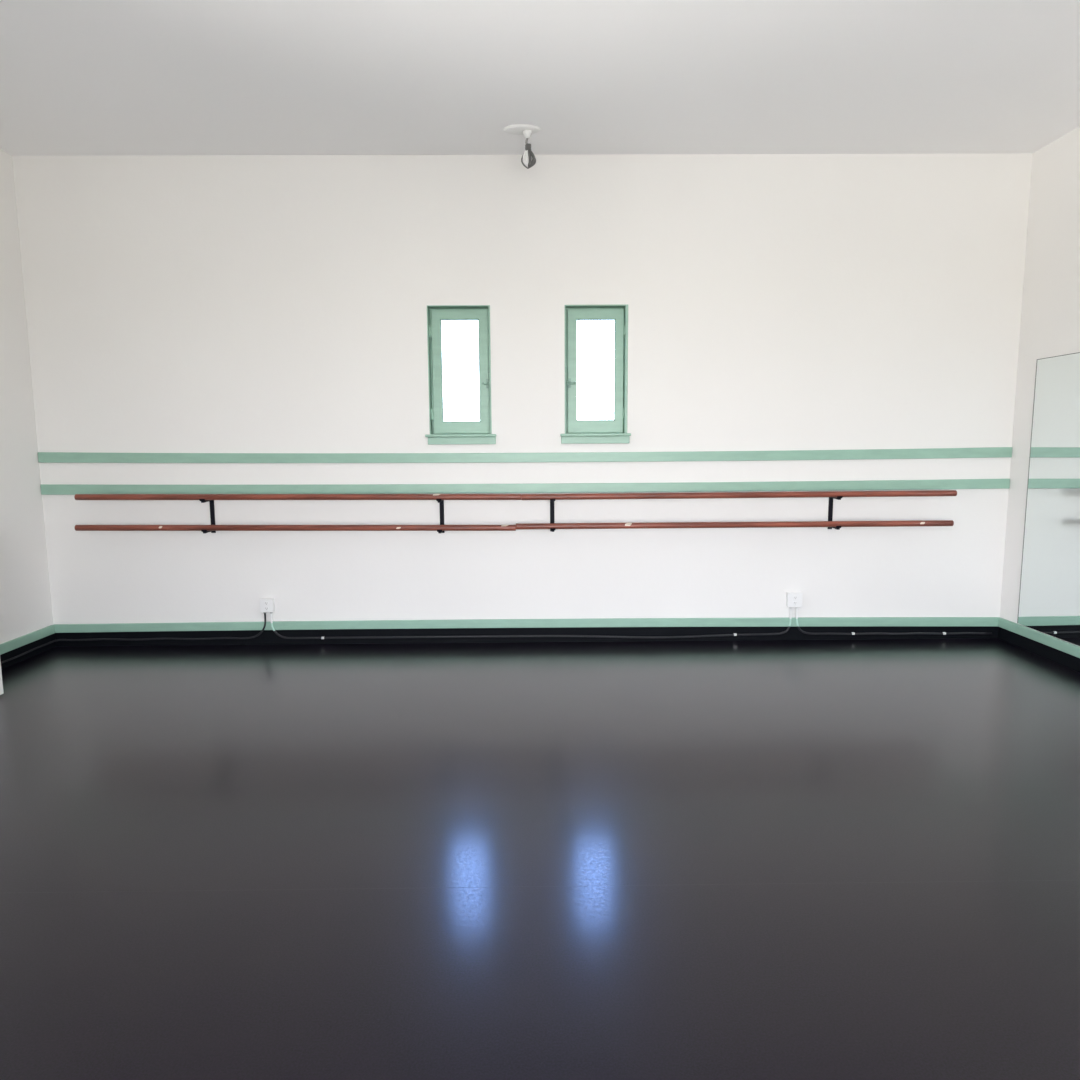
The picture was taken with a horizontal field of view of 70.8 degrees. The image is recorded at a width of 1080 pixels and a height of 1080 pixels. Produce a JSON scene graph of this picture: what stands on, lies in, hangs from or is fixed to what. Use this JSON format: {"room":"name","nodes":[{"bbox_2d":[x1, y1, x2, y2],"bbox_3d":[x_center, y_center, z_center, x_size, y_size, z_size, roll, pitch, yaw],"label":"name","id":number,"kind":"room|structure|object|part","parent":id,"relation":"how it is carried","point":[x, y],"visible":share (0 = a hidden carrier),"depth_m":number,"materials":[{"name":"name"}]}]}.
{"room":"exercise studio","nodes":[
{"label":"exercise studio","id":0,"kind":"room"},
{"bbox_2d":[0,149,52,643],"bbox_3d":[-3.494,-0.455,1.787,0.160,3.498,6.860,0,7,-1],"label":"wall","id":1,"kind":"structure","parent":0,"point":[25,594],"depth_m":5.00,"materials":[{"name":"white paint"}]},
{"bbox_2d":[0,625,55,669],"bbox_3d":[-3.396,1.092,2.061,0.020,0.159,6.675,0,7,-1],"label":"baseboard","id":2,"kind":"structure","parent":1,"relation":"attached to","point":[17,646],"depth_m":5.07,"materials":[{"name":"green paint"}]},
{"bbox_2d":[12,153,1032,624],"bbox_3d":[-0.084,-0.918,5.304,7.057,3.498,0.160,0,7,-1],"label":"wall","id":3,"kind":"structure","parent":0,"point":[775,302],"depth_m":5.19,"materials":[{"name":"white paint"}]},
{"bbox_2d":[1,613,265,663],"bbox_3d":[-2.675,0.675,4.879,1.494,0.197,0.996,0,7,-1],"label":"power cable","id":4,"kind":"object","parent":3,"relation":"attached to","point":[258,634],"visible":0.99,"depth_m":5.37,"materials":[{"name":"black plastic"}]},
{"bbox_2d":[260,598,274,612],"bbox_3d":[-1.918,0.465,5.353,0.094,0.105,0.047,0,7,-1],"label":"power outlet","id":5,"kind":"object","parent":3,"relation":"attached to","point":[266,604],"visible":1,"depth_m":5.33,"materials":[{"name":"white plastic"}]},
{"bbox_2d":[74,494,520,532],"bbox_3d":[-1.637,-0.180,5.216,3.019,0.297,0.164,0,7,-1],"label":"ballet barre","id":6,"kind":"object","parent":3,"relation":"attached to","point":[203,498],"visible":1,"depth_m":5.14,"materials":[{"name":"brown wood"}]},
{"bbox_3d":[-1.655,-0.083,5.170,2.981,0.062,0.042,0,7,-1],"label":"rod","id":7,"kind":"part","parent":6,"relation":"part of","materials":[{"name":"brown wood"}]},
{"bbox_3d":[-1.629,-0.290,5.144,3.003,0.060,0.041,0,7,-1],"label":"rod","id":8,"kind":"part","parent":6,"relation":"part of","materials":[{"name":"brown wood"}]},
{"bbox_2d":[425,305,495,444],"bbox_3d":[-0.547,-1.130,5.244,0.486,0.932,0.195,0,7,-1],"label":"window","id":9,"kind":"structure","parent":3,"relation":"in","point":[441,431],"depth_m":5.23,"materials":[{"name":"green paint"}]},
{"bbox_3d":[-0.544,-0.720,5.245,0.486,0.018,0.095,0,7,-1],"label":"sill","id":10,"kind":"part","parent":9,"relation":"part of","materials":[{"name":"green paint"}]},
{"bbox_2d":[38,447,1011,462],"bbox_3d":[-0.082,-0.583,5.257,6.729,0.091,0.016,0,7,-1],"label":"trim","id":11,"kind":"structure","parent":3,"relation":"attached to","point":[988,452],"depth_m":5.25,"materials":[{"name":"green paint"}]},
{"bbox_2d":[40,479,1009,494],"bbox_3d":[-0.080,-0.368,5.284,6.729,0.082,0.016,0,7,-1],"label":"trim","id":12,"kind":"structure","parent":3,"relation":"attached to","point":[46,489],"depth_m":5.28,"materials":[{"name":"green paint"}]},
{"bbox_2d":[54,617,999,645],"bbox_3d":[-0.074,0.645,5.410,6.729,0.168,0.020,0,7,-1],"label":"baseboard","id":13,"kind":"structure","parent":3,"relation":"attached to","point":[591,626],"depth_m":5.40,"materials":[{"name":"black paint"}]},
{"bbox_2d":[270,608,791,638],"bbox_3d":[-0.057,0.600,5.391,3.691,0.217,0.020,0,7,-1],"label":"power cable","id":14,"kind":"object","parent":3,"relation":"attached to","point":[788,628],"visible":1,"depth_m":5.40,"materials":[{"name":"white plastic"}]},
{"bbox_2d":[560,305,630,443],"bbox_3d":[0.380,-1.137,5.253,0.485,0.932,0.195,0,7,-1],"label":"window","id":15,"kind":"structure","parent":3,"relation":"in","point":[576,431],"depth_m":5.24,"materials":[{"name":"green paint"}]},
{"bbox_3d":[0.383,-0.727,5.255,0.485,0.018,0.095,0,7,-1],"label":"sill","id":16,"kind":"part","parent":15,"relation":"part of","materials":[{"name":"green paint"}]},
{"bbox_2d":[516,490,956,531],"bbox_3d":[1.337,-0.198,5.246,3.005,0.278,0.164,0,7,-1],"label":"ballet barre","id":17,"kind":"object","parent":3,"relation":"attached to","point":[838,495],"visible":1,"depth_m":5.17,"materials":[{"name":"brown wood"}]},
{"bbox_3d":[1.333,-0.104,5.200,2.995,0.042,0.042,0,7,-1],"label":"rod","id":18,"kind":"part","parent":17,"relation":"part of","materials":[{"name":"brown wood"}]},
{"bbox_3d":[1.356,-0.305,5.175,2.966,0.048,0.041,0,7,-1],"label":"rod","id":19,"kind":"part","parent":17,"relation":"part of","materials":[{"name":"brown wood"}]},
{"bbox_2d":[786,592,802,607],"bbox_3d":[1.802,0.428,5.389,0.104,0.114,0.047,0,7,-1],"label":"power outlet","id":20,"kind":"object","parent":3,"relation":"attached to","point":[793,599],"visible":1,"depth_m":5.37,"materials":[{"name":"white plastic"}]},
{"bbox_2d":[796,608,991,634],"bbox_3d":[2.524,0.577,5.416,1.412,0.209,0.020,0,7,-1],"label":"power cable","id":21,"kind":"object","parent":3,"relation":"attached to","point":[798,627],"visible":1,"depth_m":5.42,"materials":[{"name":"white plastic"}]},
{"bbox_2d":[0,638,1079,1079],"bbox_3d":[-0.037,1.196,2.113,6.737,0.100,6.700,0,7,-1],"label":"floor","id":22,"kind":"structure","parent":0,"point":[857,859],"depth_m":2.54,"materials":[{"name":"black plastic"}]},
{"bbox_2d":[0,661,3,694],"bbox_3d":[-3.225,0.500,3.712,0.360,0.920,1.115,0,7,-1],"label":"base cabinet","id":23,"kind":"object","parent":22,"relation":"on","point":[1,681],"visible":1,"depth_m":4.30,"materials":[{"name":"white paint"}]},
{"bbox_2d":[0,0,1079,155],"bbox_3d":[-0.057,-2.176,1.688,6.737,0.100,6.700,0,7,-1],"label":"ceiling","id":24,"kind":"structure","parent":0,"point":[78,77],"depth_m":3.94,"materials":[{"name":"white paint"}]},
{"bbox_2d":[503,124,539,168],"bbox_3d":[-0.109,-2.374,4.611,0.224,0.236,0.125,0,7,-1],"label":"ceiling light","id":25,"kind":"object","parent":24,"relation":"attached to","point":[527,130],"visible":1,"depth_m":4.60,"materials":[{"name":"white plastic"}]},
{"bbox_3d":[-0.109,-2.480,4.598,0.224,0.022,0.125,0,7,-1],"label":"plate","id":26,"kind":"part","parent":25,"relation":"part of","materials":[{"name":"white plastic"}]},
{"bbox_2d":[523,130,531,138],"bbox_3d":[-0.075,-2.453,4.601,0.060,0.042,0.060,0,7,-1],"label":"socket","id":27,"kind":"object","parent":25,"relation":"on","point":[527,134],"depth_m":4.58,"materials":[{"name":"white plastic"}]},
{"bbox_2d":[1000,126,1079,646],"bbox_3d":[3.402,-0.505,1.856,0.160,3.498,6.860,0,7,-1],"label":"wall","id":28,"kind":"structure","parent":0,"point":[1050,313],"depth_m":4.96,"materials":[{"name":"white paint"}]},
{"bbox_2d":[998,618,1079,671],"bbox_3d":[3.321,1.046,2.128,0.020,0.153,6.675,0,7,-1],"label":"baseboard","id":29,"kind":"structure","parent":28,"relation":"attached to","point":[1064,653],"depth_m":4.98,"materials":[{"name":"green paint"}]},
{"bbox_2d":[1017,352,1079,645],"bbox_3d":[3.296,-0.191,4.187,0.008,1.778,1.890,0,7,-1],"label":"wall mirror","id":30,"kind":"object","parent":28,"relation":"attached to","point":[1049,594],"visible":1,"depth_m":4.86,"materials":[{"name":"white mirror"}]}
]}

